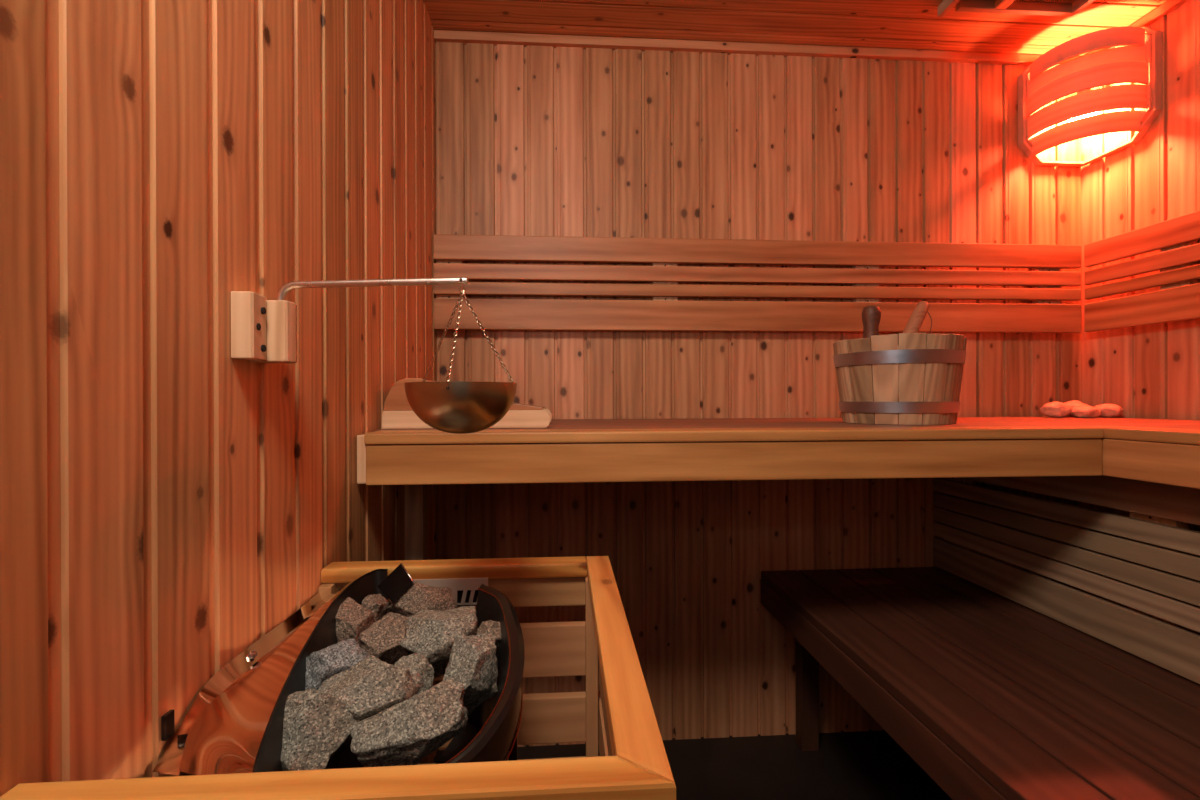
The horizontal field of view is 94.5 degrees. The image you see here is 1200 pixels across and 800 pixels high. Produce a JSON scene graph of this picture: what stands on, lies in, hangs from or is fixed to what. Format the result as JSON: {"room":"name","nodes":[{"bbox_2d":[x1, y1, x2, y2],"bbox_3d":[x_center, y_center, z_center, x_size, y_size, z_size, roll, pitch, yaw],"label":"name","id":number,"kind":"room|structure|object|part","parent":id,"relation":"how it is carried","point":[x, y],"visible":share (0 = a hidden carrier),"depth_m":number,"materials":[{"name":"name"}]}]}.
{"room":"spa","nodes":[
{"label":"spa","id":0,"kind":"room"},
{"bbox_2d":[0,0,437,795],"bbox_3d":[-0.396,-0.022,0.485,0.004,2.050,2.222,0,0,-4],"label":"wall","id":1,"kind":"structure","parent":0,"point":[169,500],"depth_m":0.52,"materials":[{"name":"brown wood"}]},
{"bbox_2d":[231,277,467,363],"bbox_3d":[-0.279,-0.094,0.649,0.249,0.099,0.077,0,0,-4],"label":"wall holder","id":2,"kind":"object","parent":1,"relation":"attached to","point":[263,330],"visible":1,"depth_m":0.64,"materials":[{"name":"brown wood"}]},
{"bbox_3d":[-0.269,-0.127,0.654,0.228,0.034,0.009,0,0,2],"label":"arm","id":3,"kind":"part","parent":2,"relation":"part of","materials":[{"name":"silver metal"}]},
{"bbox_2d":[404,284,516,433],"bbox_3d":[-0.162,-0.052,0.648,0.127,0.182,0.128,0,0,-4],"label":"bowl","id":4,"kind":"object","parent":2,"relation":"hanging from","point":[456,407],"visible":1,"depth_m":0.60,"materials":[{"name":"gold metal"}]},
{"bbox_3d":[-0.189,-0.070,0.664,0.068,0.116,0.004,0,0,29],"label":"chain","id":5,"kind":"part","parent":4,"relation":"part of","materials":[{"name":"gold metal"}]},
{"bbox_3d":[-0.161,-0.070,0.617,0.004,0.116,0.067,0,0,0],"label":"chain","id":6,"kind":"part","parent":4,"relation":"part of","materials":[{"name":"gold metal"}]},
{"bbox_3d":[-0.134,-0.070,0.665,0.066,0.116,0.004,0,0,-31],"label":"chain","id":7,"kind":"part","parent":4,"relation":"part of","materials":[{"name":"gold metal"}]},
{"bbox_2d":[433,729,951,799],"bbox_3d":[0.611,1.015,0.274,2.070,0.030,2.862,0,0,-4],"label":"floor","id":8,"kind":"structure","parent":0,"point":[860,765],"depth_m":1.50,"materials":[{"name":"black"}]},
{"bbox_2d":[0,556,675,799],"bbox_3d":[-0.183,0.626,0.614,0.432,0.751,0.531,0,0,-4],"label":"guard","id":9,"kind":"object","parent":8,"relation":"on","point":[632,763],"visible":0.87,"depth_m":0.45,"materials":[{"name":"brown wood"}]},
{"bbox_3d":[-0.403,0.638,0.823,0.018,0.728,0.020,0,0,-4],"label":"post","id":10,"kind":"part","parent":9,"relation":"part of","materials":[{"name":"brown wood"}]},
{"bbox_3d":[-0.167,0.262,0.365,0.432,0.022,0.032,0,0,-4],"label":"rail","id":11,"kind":"part","parent":9,"relation":"part of","materials":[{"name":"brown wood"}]},
{"bbox_3d":[-0.219,0.262,0.858,0.395,0.022,0.040,0,0,-4],"label":"rail","id":12,"kind":"part","parent":9,"relation":"part of","materials":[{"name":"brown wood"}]},
{"bbox_3d":[-0.012,0.637,0.850,0.018,0.728,0.020,0,0,-4],"label":"post","id":13,"kind":"part","parent":9,"relation":"part of","materials":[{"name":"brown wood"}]},
{"bbox_3d":[0.014,0.261,0.627,0.036,0.022,0.530,0,0,-4],"label":"rail","id":14,"kind":"part","parent":9,"relation":"part of","materials":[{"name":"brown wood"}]},
{"bbox_2d":[152,563,524,775],"bbox_3d":[-0.239,0.618,0.609,0.318,0.768,0.432,0,0,-4],"label":"heater","id":15,"kind":"object","parent":8,"relation":"on","point":[234,724],"depth_m":0.57,"materials":[{"name":"grey stone"}]},
{"bbox_3d":[-0.392,0.302,0.620,0.048,0.043,0.387,0,0,-11],"label":"wall panel","id":16,"kind":"part","parent":15,"relation":"part of","materials":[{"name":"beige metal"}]},
{"bbox_3d":[-0.342,0.275,0.610,0.091,0.048,0.415,0,0,-10],"label":"panel","id":17,"kind":"part","parent":15,"relation":"part of","materials":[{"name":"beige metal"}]},
{"bbox_3d":[-0.283,0.321,0.542,0.092,0.084,0.077,0,0,29],"label":"heater stone","id":18,"kind":"part","parent":15,"relation":"part of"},
{"bbox_3d":[-0.286,0.296,0.610,0.071,0.055,0.052,0,0,-31],"label":"heater stone","id":19,"kind":"part","parent":15,"relation":"part of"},
{"bbox_3d":[-0.331,0.300,0.734,0.061,0.069,0.066,0,0,-4],"label":"heater stone","id":20,"kind":"part","parent":15,"relation":"part of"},
{"bbox_3d":[-0.234,0.308,0.571,0.111,0.074,0.072,0,0,-4],"label":"heater stone","id":21,"kind":"part","parent":15,"relation":"part of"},
{"bbox_3d":[-0.312,0.285,0.765,0.039,0.035,0.040,0,0,-4],"label":"heater stone","id":22,"kind":"part","parent":15,"relation":"part of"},
{"bbox_2d":[256,570,508,771],"bbox_3d":[-0.215,0.355,0.609,0.237,0.212,0.427,0,0,-4],"label":"tray","id":23,"kind":"object","parent":15,"relation":"on","point":[485,737],"depth_m":0.63,"materials":[{"name":"black metal"}]},
{"bbox_3d":[-0.255,0.296,0.676,0.061,0.074,0.073,0,0,22],"label":"heater stone","id":24,"kind":"part","parent":15,"relation":"part of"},
{"bbox_3d":[-0.287,0.256,0.778,0.045,0.043,0.031,0,0,41],"label":"guide plate","id":25,"kind":"part","parent":15,"relation":"part of","materials":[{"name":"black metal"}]},
{"bbox_3d":[-0.187,0.322,0.544,0.112,0.076,0.062,0,0,-4],"label":"heater stone","id":26,"kind":"part","parent":15,"relation":"part of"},
{"bbox_3d":[-0.203,0.300,0.596,0.048,0.047,0.043,0,0,-4],"label":"heater stone","id":27,"kind":"part","parent":15,"relation":"part of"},
{"bbox_3d":[-0.251,0.287,0.782,0.106,0.062,0.062,0,0,-4],"label":"heater stone","id":28,"kind":"part","parent":15,"relation":"part of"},
{"bbox_3d":[-0.194,0.294,0.677,0.086,0.066,0.077,0,0,-4],"label":"heater stone","id":29,"kind":"part","parent":15,"relation":"part of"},
{"bbox_3d":[-0.215,0.327,0.696,0.053,0.044,0.053,0,0,-4],"label":"heater stone","id":30,"kind":"part","parent":15,"relation":"part of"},
{"bbox_3d":[-0.215,0.277,0.800,0.106,0.038,0.002,0,0,-4],"label":"slotted plate","id":31,"kind":"part","parent":15,"relation":"part of","materials":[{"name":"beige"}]},
{"bbox_3d":[-0.149,0.310,0.629,0.068,0.094,0.090,0,0,-4],"label":"heater stone","id":32,"kind":"part","parent":15,"relation":"part of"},
{"bbox_3d":[-0.137,0.297,0.683,0.042,0.044,0.046,0,0,-4],"label":"heater stone","id":33,"kind":"part","parent":15,"relation":"part of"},
{"bbox_3d":[-0.091,0.389,0.581,0.010,0.095,0.008,0,0,-4],"label":"door handle","id":34,"kind":"part","parent":15,"relation":"part of","materials":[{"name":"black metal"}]},
{"bbox_2d":[357,417,1199,763],"bbox_3d":[0.536,0.526,1.332,1.963,0.945,0.619,0,0,-4],"label":"bench","id":35,"kind":"object","parent":8,"relation":"on","point":[707,449],"visible":0.85,"depth_m":1.01,"materials":[{"name":"brown wood"}]},
{"bbox_3d":[-0.382,0.540,1.157,0.038,0.924,0.040,0,0,-4],"label":"leg","id":36,"kind":"part","parent":35,"relation":"part of","materials":[{"name":"brown wood"}]},
{"bbox_2d":[382,378,551,428],"bbox_3d":[-0.268,0.006,1.190,0.327,0.099,0.200,0,0,-4],"label":"headrest cover","id":37,"kind":"object","parent":35,"relation":"on","point":[397,412],"visible":0.5,"depth_m":1.08,"materials":[{"name":"brown wood"}]},
{"bbox_2d":[833,333,966,424],"bbox_3d":[0.692,-0.044,1.295,0.274,0.194,0.274,0,0,-4],"label":"bucket","id":38,"kind":"object","parent":35,"relation":"on","point":[917,380],"visible":1,"depth_m":1.19,"materials":[{"name":"brown wood"}]},
{"bbox_2d":[862,305,880,337],"bbox_3d":[0.643,-0.096,1.291,0.060,0.247,0.060,0,0,-4],"label":"ladle","id":39,"kind":"object","parent":38,"relation":"in","point":[871,315],"visible":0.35,"depth_m":1.28,"materials":[{"name":"brown wood"}]},
{"bbox_2d":[903,301,931,333],"bbox_3d":[0.732,-0.104,1.284,0.108,0.260,0.058,0,0,-26],"label":"brush","id":40,"kind":"object","parent":38,"relation":"in","point":[917,317],"visible":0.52,"depth_m":1.29,"materials":[{"name":"brown wood"}]},
{"bbox_2d":[1040,402,1072,417],"bbox_3d":[1.313,0.028,1.593,0.080,0.047,0.064,0,0,-4],"label":"rounded stone","id":41,"kind":"object","parent":35,"relation":"on","point":[1052,409],"visible":1,"depth_m":1.57,"materials":[{"name":"stone"}]},
{"bbox_2d":[1064,400,1086,416],"bbox_3d":[1.400,0.026,1.642,0.081,0.050,0.068,0,0,-4],"label":"rounded stone","id":42,"kind":"object","parent":35,"relation":"on","point":[1074,403],"visible":0.21,"depth_m":1.63,"materials":[{"name":"stone"}]},
{"bbox_2d":[1070,405,1100,417],"bbox_3d":[1.372,0.033,1.567,0.076,0.036,0.063,0,0,-29],"label":"rounded stone","id":43,"kind":"object","parent":35,"relation":"on","point":[1084,411],"visible":0.99,"depth_m":1.55,"materials":[{"name":"stone"}]},
{"bbox_2d":[1095,404,1123,417],"bbox_3d":[1.445,0.031,1.580,0.073,0.040,0.062,0,0,-4],"label":"rounded stone","id":44,"kind":"object","parent":35,"relation":"on","point":[1107,410],"visible":0.74,"depth_m":1.56,"materials":[{"name":"stone"}]},
{"bbox_2d":[761,567,1199,799],"bbox_3d":[0.830,0.752,0.571,0.565,0.493,2.186,0,0,-4],"label":"bench","id":45,"kind":"object","parent":8,"relation":"on","point":[993,696],"visible":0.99,"depth_m":0.99,"materials":[{"name":"brown wood"}]},
{"bbox_3d":[0.596,0.795,1.597,0.050,0.406,0.045,0,0,-4],"label":"leg","id":46,"kind":"part","parent":45,"relation":"part of","materials":[{"name":"brown wood"}]},
{"bbox_2d":[933,475,1199,683],"bbox_3d":[1.103,0.325,0.589,0.045,0.358,2.186,0,0,-4],"label":"bench backrest","id":47,"kind":"object","parent":45,"relation":"on","point":[1158,589],"visible":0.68,"depth_m":1.18,"materials":[{"name":"brown wood"}]},
{"bbox_2d":[436,42,1081,749],"bbox_3d":[0.514,-0.026,1.654,1.990,2.050,0.008,0,0,-4],"label":"wall","id":48,"kind":"structure","parent":0,"point":[531,140],"depth_m":1.64,"materials":[{"name":"brown wood"}]},
{"bbox_2d":[433,234,1080,332],"bbox_3d":[0.493,-0.332,1.627,1.919,0.264,0.041,0,0,-4],"label":"backrest","id":49,"kind":"object","parent":48,"relation":"attached to","point":[664,312],"visible":0.94,"depth_m":1.60,"materials":[{"name":"brown wood"}]},
{"bbox_2d":[434,30,1079,65],"bbox_3d":[0.512,-1.038,1.643,1.970,0.024,0.020,0,0,-4],"label":"trim","id":50,"kind":"structure","parent":48,"relation":"attached to","point":[495,38],"depth_m":1.63,"materials":[{"name":"brown wood"}]},
{"bbox_2d":[1018,26,1161,166],"bbox_3d":[1.391,-0.871,1.595,0.221,0.302,0.226,0,0,-4],"label":"lamp","id":51,"kind":"object","parent":48,"relation":"attached to","point":[1134,55],"visible":1,"depth_m":1.53,"materials":[{"name":"brown wood"}]},
{"bbox_3d":[1.386,-0.871,1.697,0.211,0.302,0.021,0,0,-4],"label":"wall frame","id":52,"kind":"part","parent":51,"relation":"part of","materials":[{"name":"brown wood"}]},
{"bbox_3d":[1.425,-0.836,1.634,0.072,0.065,0.072,0,0,-4],"label":"bulb","id":53,"kind":"part","parent":51,"relation":"part of","materials":[{"name":"white glass"}]},
{"bbox_3d":[1.492,-0.872,1.590,0.021,0.302,0.203,0,0,-4],"label":"wall frame","id":54,"kind":"part","parent":51,"relation":"part of","materials":[{"name":"brown wood"}]},
{"bbox_2d":[423,0,1167,55],"bbox_3d":[0.586,-1.052,0.551,1.990,0.004,2.222,0,0,-4],"label":"ceiling","id":55,"kind":"structure","parent":0,"point":[891,24],"depth_m":1.54,"materials":[{"name":"brown wood"}]},
{"bbox_2d":[938,0,1094,16],"bbox_3d":[1.097,-1.038,1.288,0.364,0.028,0.416,0,0,-4],"label":"ceiling vent","id":56,"kind":"object","parent":55,"relation":"in","point":[981,6],"visible":1,"depth_m":1.46,"materials":[{"name":"brown wood"}]},
{"bbox_2d":[1081,0,1199,633],"bbox_3d":[1.576,-0.029,0.619,0.008,2.050,2.222,0,0,-4],"label":"wall","id":57,"kind":"structure","parent":0,"point":[1152,371],"depth_m":1.52,"materials":[{"name":"brown wood"}]},
{"bbox_2d":[1086,0,1187,54],"bbox_3d":[1.563,-1.039,0.604,0.020,0.024,2.196,0,0,-4],"label":"trim","id":58,"kind":"structure","parent":57,"relation":"attached to","point":[1164,9],"depth_m":1.49,"materials":[{"name":"brown wood"}]},
{"bbox_2d":[1075,425,1199,488],"bbox_3d":[1.297,0.098,0.339,0.580,0.091,1.642,0,0,-4],"label":"bench","id":59,"kind":"object","parent":57,"relation":"attached to","point":[1163,454],"visible":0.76,"depth_m":0.97,"materials":[{"name":"brown wood"}]},
{"bbox_2d":[1084,210,1199,331],"bbox_3d":[1.549,-0.334,0.599,0.044,0.264,2.146,0,0,-4],"label":"backrest","id":60,"kind":"object","parent":57,"relation":"attached to","point":[1178,296],"visible":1,"depth_m":1.49,"materials":[{"name":"brown wood"}]}
]}

